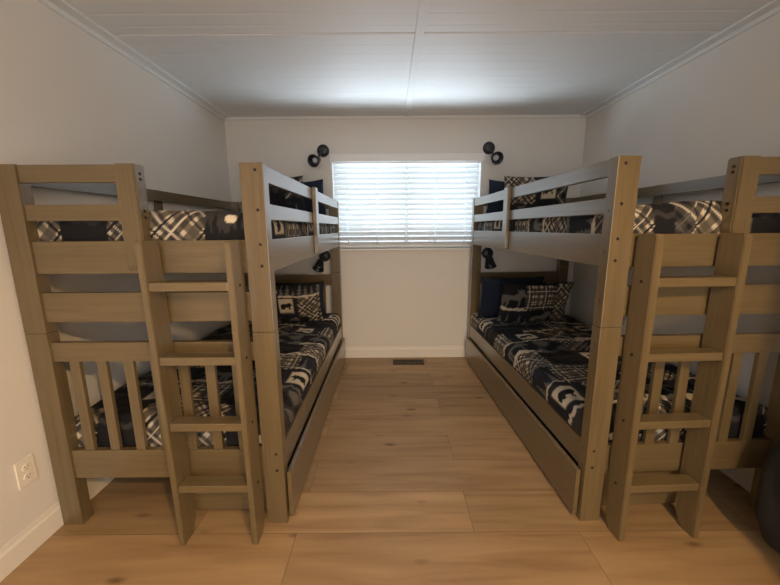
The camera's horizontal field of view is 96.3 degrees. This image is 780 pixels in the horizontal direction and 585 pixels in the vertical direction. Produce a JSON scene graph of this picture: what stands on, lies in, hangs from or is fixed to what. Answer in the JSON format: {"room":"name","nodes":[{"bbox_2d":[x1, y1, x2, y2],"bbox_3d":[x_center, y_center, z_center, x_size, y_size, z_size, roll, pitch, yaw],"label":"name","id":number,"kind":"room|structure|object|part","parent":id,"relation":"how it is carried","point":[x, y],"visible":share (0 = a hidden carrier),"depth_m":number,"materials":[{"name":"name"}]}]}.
{"room":"dormitory","nodes":[
{"label":"dormitory","id":0,"kind":"room"},
{"bbox_2d":[0,0,230,548],"bbox_3d":[-1.566,0.013,0.871,0.100,2.338,5.214,0,11,0],"label":"wall","id":1,"kind":"structure","parent":0,"point":[67,97],"depth_m":1.66,"materials":[{"name":"white paint"}]},
{"bbox_2d":[13,454,37,489],"bbox_3d":[-1.507,0.743,1.450,0.010,0.116,0.074,0,11,0],"label":"wall outlet","id":2,"kind":"object","parent":1,"relation":"attached to","point":[25,469],"visible":1,"depth_m":1.44,"materials":[{"name":"beige plastic"}]},
{"bbox_2d":[22,463,30,470],"bbox_3d":[-1.505,0.723,1.446,0.004,0.028,0.033,0,11,0],"label":"socket","id":3,"kind":"object","parent":2,"relation":"attached to","point":[25,466],"depth_m":1.45,"materials":[{"name":"beige plastic"}]},
{"bbox_2d":[24,472,31,479],"bbox_3d":[-1.504,0.762,1.453,0.004,0.028,0.033,0,11,0],"label":"socket","id":4,"kind":"object","parent":2,"relation":"attached to","point":[27,475],"depth_m":1.45,"materials":[{"name":"beige plastic"}]},
{"bbox_2d":[0,478,113,581],"bbox_3d":[-1.503,1.105,1.074,0.012,0.115,5.214,0,11,0],"label":"baseboard","id":5,"kind":"structure","parent":1,"relation":"attached to","point":[33,536],"depth_m":1.48,"materials":[{"name":"white paint"}]},
{"bbox_2d":[37,0,230,120],"bbox_3d":[-1.490,-1.121,0.661,0.068,0.035,5.214,0,11,0],"label":"trim","id":6,"kind":"structure","parent":1,"relation":"attached to","point":[60,7],"depth_m":1.96,"materials":[{"name":"white wood"}]},
{"bbox_2d":[0,357,779,584],"bbox_3d":[0.163,1.189,1.093,3.542,0.080,5.414,0,11,0],"label":"floor","id":7,"kind":"structure","parent":0,"point":[417,475],"depth_m":1.58,"materials":[{"name":"brown wood"}]},
{"bbox_2d":[0,162,342,524],"bbox_3d":[-0.984,0.101,2.448,1.054,1.580,2.020,0,11,0],"label":"bunk bed","id":8,"kind":"object","parent":7,"relation":"on","point":[32,259],"visible":0.81,"depth_m":1.46,"materials":[{"name":"beige wood"}]},
{"bbox_3d":[-1.456,0.286,1.485,0.090,1.575,0.055,0,11,0],"label":"post","id":9,"kind":"part","parent":8,"relation":"part of","materials":[{"name":"beige wood"}]},
{"bbox_3d":[-1.231,-0.455,1.341,0.369,0.066,0.026,0,11,0],"label":"guard rail","id":10,"kind":"part","parent":8,"relation":"part of","materials":[{"name":"beige wood"}]},
{"bbox_3d":[-1.230,-0.311,1.368,0.369,0.063,0.026,0,11,0],"label":"guard rail","id":11,"kind":"part","parent":8,"relation":"part of","materials":[{"name":"beige wood"}]},
{"bbox_3d":[-1.492,-0.633,2.312,0.023,0.066,1.907,0,11,0],"label":"guard rail","id":12,"kind":"part","parent":8,"relation":"part of","materials":[{"name":"beige wood"}]},
{"bbox_3d":[-1.006,-0.291,1.382,0.080,0.409,0.062,0,11,0],"label":"short post","id":13,"kind":"part","parent":8,"relation":"part of","materials":[{"name":"beige wood"}]},
{"bbox_3d":[-0.988,0.245,1.473,0.846,0.083,0.028,0,11,0],"label":"rail","id":14,"kind":"part","parent":8,"relation":"part of","materials":[{"name":"beige wood"}]},
{"bbox_3d":[-0.985,0.760,1.569,0.846,0.136,0.028,0,11,0],"label":"rail","id":15,"kind":"part","parent":8,"relation":"part of","materials":[{"name":"beige wood"}]},
{"bbox_2d":[134,240,264,544],"bbox_3d":[-0.746,0.437,1.429,0.359,1.288,0.110,0,11,0],"label":"ladder","id":16,"kind":"object","parent":8,"relation":"attached to","point":[175,426],"visible":1,"depth_m":1.40,"materials":[{"name":"beige wood"}]},
{"bbox_3d":[-1.459,-0.073,3.414,0.090,1.575,0.055,0,11,0],"label":"post","id":17,"kind":"part","parent":8,"relation":"part of","materials":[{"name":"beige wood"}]},
{"bbox_3d":[-0.520,0.279,1.486,0.090,1.575,0.055,0,11,0],"label":"post","id":18,"kind":"part","parent":8,"relation":"part of","materials":[{"name":"beige wood"}]},
{"bbox_3d":[-0.996,-0.817,3.282,0.846,0.066,0.024,0,11,0],"label":"guard rail","id":19,"kind":"part","parent":8,"relation":"part of","materials":[{"name":"beige wood"}]},
{"bbox_3d":[-0.992,-0.121,3.411,0.846,0.105,0.026,0,11,0],"label":"rail","id":20,"kind":"part","parent":8,"relation":"part of","materials":[{"name":"beige wood"}]},
{"bbox_3d":[-0.497,-0.640,2.313,0.023,0.066,1.907,0,11,0],"label":"guard rail","id":21,"kind":"part","parent":8,"relation":"part of","materials":[{"name":"beige wood"}]},
{"bbox_3d":[-0.496,-0.497,2.339,0.023,0.063,1.907,0,11,0],"label":"guard rail","id":22,"kind":"part","parent":8,"relation":"part of","materials":[{"name":"beige wood"}]},
{"bbox_3d":[-0.495,-0.326,2.371,0.023,0.130,1.907,0,11,0],"label":"rail","id":23,"kind":"part","parent":8,"relation":"part of","materials":[{"name":"beige wood"}]},
{"bbox_3d":[-0.489,0.567,2.537,0.023,0.125,1.907,0,11,0],"label":"rail","id":24,"kind":"part","parent":8,"relation":"part of","materials":[{"name":"beige wood"}]},
{"bbox_3d":[-0.523,-0.079,3.415,0.090,1.575,0.055,0,11,0],"label":"post","id":25,"kind":"part","parent":8,"relation":"part of","materials":[{"name":"beige wood"}]},
{"bbox_3d":[-0.993,-0.371,2.365,0.926,0.132,1.907,0,11,0],"label":"mattress","id":26,"kind":"object","parent":8,"relation":"on","visible":0},
{"bbox_2d":[37,210,334,240],"bbox_3d":[-1.002,-0.411,2.364,0.980,0.217,1.947,0,11,0],"label":"comforter","id":27,"kind":"object","parent":26,"relation":"on","point":[169,224],"visible":0.48,"depth_m":1.41,"materials":[{"name":"fabric"}]},
{"bbox_2d":[269,175,305,210],"bbox_3d":[-1.001,-0.822,3.083,0.534,0.391,0.182,0,11,1],"label":"pillow","id":28,"kind":"object","parent":27,"relation":"on","point":[278,197],"visible":0.31,"depth_m":3.02,"materials":[{"name":"fabric"}]},
{"bbox_2d":[303,179,325,214],"bbox_3d":[-0.787,-0.837,3.199,0.416,0.378,0.124,0,11,4],"label":"pillow","id":29,"kind":"object","parent":27,"relation":"on","point":[318,184],"visible":0.2,"depth_m":3.14,"materials":[{"name":"fabric"}]},
{"bbox_3d":[-0.987,0.509,2.528,0.926,0.142,1.907,0,11,0],"label":"mattress","id":30,"kind":"object","parent":8,"relation":"on","visible":0},
{"bbox_2d":[75,313,340,446],"bbox_3d":[-0.985,0.469,2.527,1.010,0.225,1.951,0,11,0],"label":"comforter","id":31,"kind":"object","parent":30,"relation":"on","point":[303,345],"visible":0.48,"depth_m":1.88,"materials":[{"name":"fabric"}]},
{"bbox_2d":[248,284,323,320],"bbox_3d":[-0.914,0.099,3.122,0.625,0.377,0.215,-1,11,-3],"label":"pillow","id":32,"kind":"object","parent":31,"relation":"on","point":[298,302],"visible":0.65,"depth_m":3.04,"materials":[{"name":"fabric"}]},
{"bbox_2d":[275,282,325,314],"bbox_3d":[-0.870,0.072,3.302,0.520,0.363,0.167,-1,11,-1],"label":"pillow","id":33,"kind":"object","parent":31,"relation":"on","point":[320,283],"visible":0.11,"depth_m":3.25,"materials":[{"name":"fabric"}]},
{"bbox_2d":[194,338,345,515],"bbox_3d":[-0.713,0.756,2.562,0.529,0.246,1.953,0,11,0],"label":"drawer","id":34,"kind":"object","parent":7,"relation":"on","point":[299,463],"visible":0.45,"depth_m":1.85,"materials":[{"name":"beige wood"}]},
{"bbox_3d":[-0.458,0.746,2.560,0.020,0.228,1.953,0,11,0],"label":"panel","id":35,"kind":"part","parent":34,"relation":"part of","materials":[{"name":"beige wood"}]},
{"bbox_2d":[393,359,424,364],"bbox_3d":[0.185,0.697,3.505,0.310,0.006,0.124,0,11,0],"label":"floor vent","id":36,"kind":"object","parent":7,"relation":"in","point":[401,361],"visible":1,"depth_m":3.50,"materials":[{"name":"brown metal"}]},
{"bbox_2d":[466,337,679,513],"bbox_3d":[1.070,0.743,2.571,0.529,0.246,1.953,-1,11,-2],"label":"drawer","id":37,"kind":"object","parent":7,"relation":"on","point":[560,467],"visible":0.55,"depth_m":1.95,"materials":[{"name":"beige wood"}]},
{"bbox_3d":[0.816,0.737,2.559,0.020,0.228,1.953,-1,11,-2],"label":"panel","id":38,"kind":"part","parent":37,"relation":"part of","materials":[{"name":"beige wood"}]},
{"bbox_2d":[468,155,779,520],"bbox_3d":[1.293,0.074,2.465,0.978,1.596,2.020,-1,11,-2],"label":"bunk bed","id":39,"kind":"object","parent":7,"relation":"on","point":[613,250],"visible":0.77,"depth_m":1.51,"materials":[{"name":"beige wood"}]},
{"bbox_3d":[0.830,-0.097,3.414,0.090,1.591,0.055,-1,11,-2],"label":"post","id":40,"kind":"part","parent":39,"relation":"part of","materials":[{"name":"beige wood"}]},
{"bbox_3d":[1.259,-0.148,3.427,0.770,0.106,0.026,-1,11,-2],"label":"rail","id":41,"kind":"part","parent":39,"relation":"part of","materials":[{"name":"beige wood"}]},
{"bbox_3d":[0.843,0.554,2.537,0.023,0.126,1.907,-1,11,-2],"label":"rail","id":42,"kind":"part","parent":39,"relation":"part of","materials":[{"name":"beige wood"}]},
{"bbox_3d":[0.837,-0.347,2.369,0.023,0.131,1.907,-1,11,-2],"label":"rail","id":43,"kind":"part","parent":39,"relation":"part of","materials":[{"name":"beige wood"}]},
{"bbox_3d":[0.836,-0.520,2.337,0.023,0.064,1.907,-1,11,-2],"label":"guard rail","id":44,"kind":"part","parent":39,"relation":"part of","materials":[{"name":"beige wood"}]},
{"bbox_3d":[0.835,-0.664,2.310,0.023,0.067,1.907,-1,11,-2],"label":"guard rail","id":45,"kind":"part","parent":39,"relation":"part of","materials":[{"name":"beige wood"}]},
{"bbox_3d":[1.690,-0.108,3.447,0.090,1.591,0.055,-1,11,-2],"label":"post","id":46,"kind":"part","parent":39,"relation":"part of","materials":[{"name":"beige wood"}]},
{"bbox_3d":[0.909,0.261,1.487,0.090,1.591,0.055,-1,11,-2],"label":"post","id":47,"kind":"part","parent":39,"relation":"part of","materials":[{"name":"beige wood"}]},
{"bbox_3d":[1.753,-0.677,2.345,0.023,0.067,1.907,-1,11,-2],"label":"guard rail","id":48,"kind":"part","parent":39,"relation":"part of","materials":[{"name":"beige wood"}]},
{"bbox_2d":[605,233,752,540],"bbox_3d":[1.155,0.416,1.439,0.373,1.301,0.110,-1,11,-2],"label":"ladder","id":49,"kind":"object","parent":39,"relation":"attached to","point":[727,282],"visible":1,"depth_m":1.41,"materials":[{"name":"beige wood"}]},
{"bbox_3d":[1.342,0.737,1.587,0.770,0.137,0.028,-1,11,-2],"label":"rail","id":50,"kind":"part","parent":39,"relation":"part of","materials":[{"name":"beige wood"}]},
{"bbox_3d":[1.339,0.218,1.490,0.770,0.084,0.028,-1,11,-2],"label":"rail","id":51,"kind":"part","parent":39,"relation":"part of","materials":[{"name":"beige wood"}]},
{"bbox_3d":[1.387,-0.325,1.401,0.080,0.413,0.062,-1,11,-2],"label":"short post","id":52,"kind":"part","parent":39,"relation":"part of","materials":[{"name":"beige wood"}]},
{"bbox_3d":[1.768,0.249,1.520,0.090,1.591,0.055,-1,11,-2],"label":"post","id":53,"kind":"part","parent":39,"relation":"part of","materials":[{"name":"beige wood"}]},
{"bbox_3d":[1.573,-0.350,1.394,0.293,0.064,0.026,-1,11,-2],"label":"guard rail","id":54,"kind":"part","parent":39,"relation":"part of","materials":[{"name":"beige wood"}]},
{"bbox_3d":[1.572,-0.494,1.367,0.293,0.067,0.026,-1,11,-2],"label":"guard rail","id":55,"kind":"part","parent":39,"relation":"part of","materials":[{"name":"beige wood"}]},
{"bbox_3d":[1.296,-0.403,2.381,0.850,0.132,1.907,-1,11,-2],"label":"mattress","id":56,"kind":"object","parent":39,"relation":"on","visible":0},
{"bbox_2d":[477,200,779,233],"bbox_3d":[1.306,-0.444,2.379,0.907,0.222,1.950,-1,11,-2],"label":"comforter","id":57,"kind":"object","parent":56,"relation":"on","point":[703,216],"visible":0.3,"depth_m":1.43,"materials":[{"name":"fabric"}]},
{"bbox_2d":[486,179,504,212],"bbox_3d":[1.106,-0.840,3.184,0.474,0.361,0.124,-1,11,-1],"label":"pillow","id":58,"kind":"object","parent":57,"relation":"on","point":[495,186],"visible":0.23,"depth_m":3.13,"materials":[{"name":"fabric"}]},
{"bbox_2d":[502,176,567,210],"bbox_3d":[1.256,-0.825,3.026,0.590,0.367,0.184,-1,11,-5],"label":"pillow","id":59,"kind":"object","parent":57,"relation":"on","point":[555,196],"visible":0.41,"depth_m":2.96,"materials":[{"name":"fabric"}]},
{"bbox_3d":[1.302,0.490,2.547,0.850,0.142,1.907,-1,11,-2],"label":"mattress","id":60,"kind":"object","parent":39,"relation":"on","visible":0},
{"bbox_2d":[471,313,767,441],"bbox_3d":[1.300,0.451,2.545,0.936,0.225,1.957,-1,11,-2],"label":"comforter","id":61,"kind":"object","parent":60,"relation":"on","point":[552,356],"visible":0.56,"depth_m":2.11,"materials":[{"name":"fabric"}]},
{"bbox_2d":[477,276,544,317],"bbox_3d":[1.115,0.050,3.243,0.584,0.412,0.166,0,11,2],"label":"pillow","id":62,"kind":"object","parent":61,"relation":"on","point":[491,296],"visible":0.39,"depth_m":3.17,"materials":[{"name":"fabric"}]},
{"bbox_2d":[496,281,574,321],"bbox_3d":[1.252,0.092,3.051,0.624,0.396,0.217,-1,11,-4],"label":"pillow","id":63,"kind":"object","parent":61,"relation":"on","point":[527,302],"visible":0.92,"depth_m":2.96,"materials":[{"name":"fabric"}]},
{"bbox_2d":[754,439,779,552],"bbox_3d":[1.656,0.780,1.311,0.346,0.637,0.345,-1,11,-5],"label":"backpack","id":64,"kind":"object","parent":7,"relation":"on","point":[767,502],"visible":1,"depth_m":1.39,"materials":[{"name":"black fabric"}]},
{"bbox_2d":[224,118,585,346],"bbox_3d":[0.150,-0.487,3.494,3.542,2.338,0.120,0,11,0],"label":"wall","id":65,"kind":"structure","parent":0,"point":[391,298],"depth_m":3.32,"materials":[{"name":"white paint"}]},
{"bbox_2d":[308,144,328,166],"bbox_3d":[-0.656,-1.255,3.207,0.114,0.227,0.212,4,11,20],"label":"wall lamp","id":66,"kind":"object","parent":65,"relation":"attached to","point":[322,150],"visible":1,"depth_m":3.19,"materials":[{"name":"black metal"}]},
{"bbox_3d":[-0.689,-1.191,3.182,0.109,0.110,0.133,0,11,0],"label":"lamp shade","id":67,"kind":"part","parent":66,"relation":"part of","materials":[{"name":"black metal"}]},
{"bbox_2d":[312,251,329,271],"bbox_3d":[-0.668,-0.300,3.384,0.115,0.210,0.202,3,11,16],"label":"wall lamp","id":68,"kind":"object","parent":65,"relation":"attached to","point":[325,256],"visible":0.95,"depth_m":3.38,"materials":[{"name":"black metal"}]},
{"bbox_3d":[-0.687,-0.258,3.358,0.110,0.135,0.132,0,11,0],"label":"lamp shade","id":69,"kind":"part","parent":68,"relation":"part of","materials":[{"name":"black metal"}]},
{"bbox_2d":[345,346,465,357],"bbox_3d":[0.158,0.618,3.632,3.318,0.115,0.012,0,11,0],"label":"baseboard","id":70,"kind":"structure","parent":65,"relation":"attached to","point":[407,351],"depth_m":3.63,"materials":[{"name":"white paint"}]},
{"bbox_2d":[225,114,585,119],"bbox_3d":[0.142,-1.612,3.216,3.314,0.025,0.016,0,11,0],"label":"trim","id":71,"kind":"structure","parent":65,"relation":"attached to","point":[573,115],"depth_m":3.21,"materials":[{"name":"white wood"}]},
{"bbox_2d":[331,161,481,249],"bbox_3d":[0.159,-0.858,3.414,1.454,0.873,0.142,0,11,0],"label":"window","id":72,"kind":"structure","parent":65,"relation":"in","point":[480,165],"depth_m":3.42,"materials":[{"name":"white plastic"}]},
{"bbox_3d":[0.162,-0.432,3.468,1.454,0.016,0.092,0,11,0],"label":"sill","id":73,"kind":"part","parent":72,"relation":"part of","materials":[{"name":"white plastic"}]},
{"bbox_2d":[330,153,484,246],"bbox_3d":[0.162,-0.878,3.378,1.448,0.866,0.075,0,11,0],"label":"window blind","id":74,"kind":"object","parent":72,"relation":"attached to","point":[414,163],"visible":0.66,"depth_m":3.38,"materials":[{"name":"white plastic"}]},
{"bbox_3d":[0.162,-0.463,3.468,1.390,0.016,0.044,0,11,0],"label":"rail","id":75,"kind":"part","parent":74,"relation":"part of","materials":[{"name":"white plastic"}]},
{"bbox_2d":[482,247,496,268],"bbox_3d":[0.962,-0.327,3.376,0.114,0.206,0.174,0,11,0],"label":"wall lamp","id":76,"kind":"object","parent":65,"relation":"attached to","point":[487,253],"visible":0.99,"depth_m":3.39,"materials":[{"name":"black metal"}]},
{"bbox_3d":[0.964,-0.288,3.358,0.112,0.135,0.125,0,11,0],"label":"lamp shade","id":77,"kind":"part","parent":76,"relation":"part of","materials":[{"name":"black metal"}]},
{"bbox_2d":[483,141,503,164],"bbox_3d":[0.944,-1.279,3.201,0.112,0.230,0.200,-3,11,-13],"label":"wall lamp","id":78,"kind":"object","parent":65,"relation":"attached to","point":[497,157],"visible":1,"depth_m":3.18,"materials":[{"name":"black metal"}]},
{"bbox_3d":[0.964,-1.214,3.182,0.112,0.109,0.131,0,11,0],"label":"lamp shade","id":79,"kind":"part","parent":78,"relation":"part of","materials":[{"name":"black metal"}]},
{"bbox_2d":[64,0,772,116],"bbox_3d":[0.146,-1.190,0.661,3.542,0.080,5.434,0,11,0],"label":"ceiling","id":80,"kind":"structure","parent":0,"point":[246,58],"depth_m":1.99,"materials":[{"name":"white paint"}]},
{"bbox_2d":[404,0,429,115],"bbox_3d":[0.158,-1.143,0.649,0.048,0.010,5.194,0,11,0],"label":"trim","id":81,"kind":"structure","parent":80,"relation":"attached to","point":[423,7],"depth_m":1.99,"materials":[{"name":"white wood"}]},
{"bbox_2d":[569,12,779,470],"bbox_3d":[1.875,-0.011,0.873,0.100,2.338,5.214,0,11,0],"label":"wall","id":82,"kind":"structure","parent":0,"point":[723,104],"depth_m":2.04,"materials":[{"name":"white paint"}]},
{"bbox_2d":[580,0,779,118],"bbox_3d":[1.784,-1.144,0.662,0.068,0.035,5.214,0,11,0],"label":"trim","id":83,"kind":"structure","parent":82,"relation":"attached to","point":[772,8],"depth_m":2.03,"materials":[{"name":"white wood"}]},
{"bbox_2d":[719,468,754,491],"bbox_3d":[1.825,0.872,2.207,0.012,0.115,2.914,0,11,0],"label":"baseboard","id":84,"kind":"structure","parent":82,"relation":"attached to","point":[743,477],"depth_m":1.80,"materials":[{"name":"white paint"}]}
]}

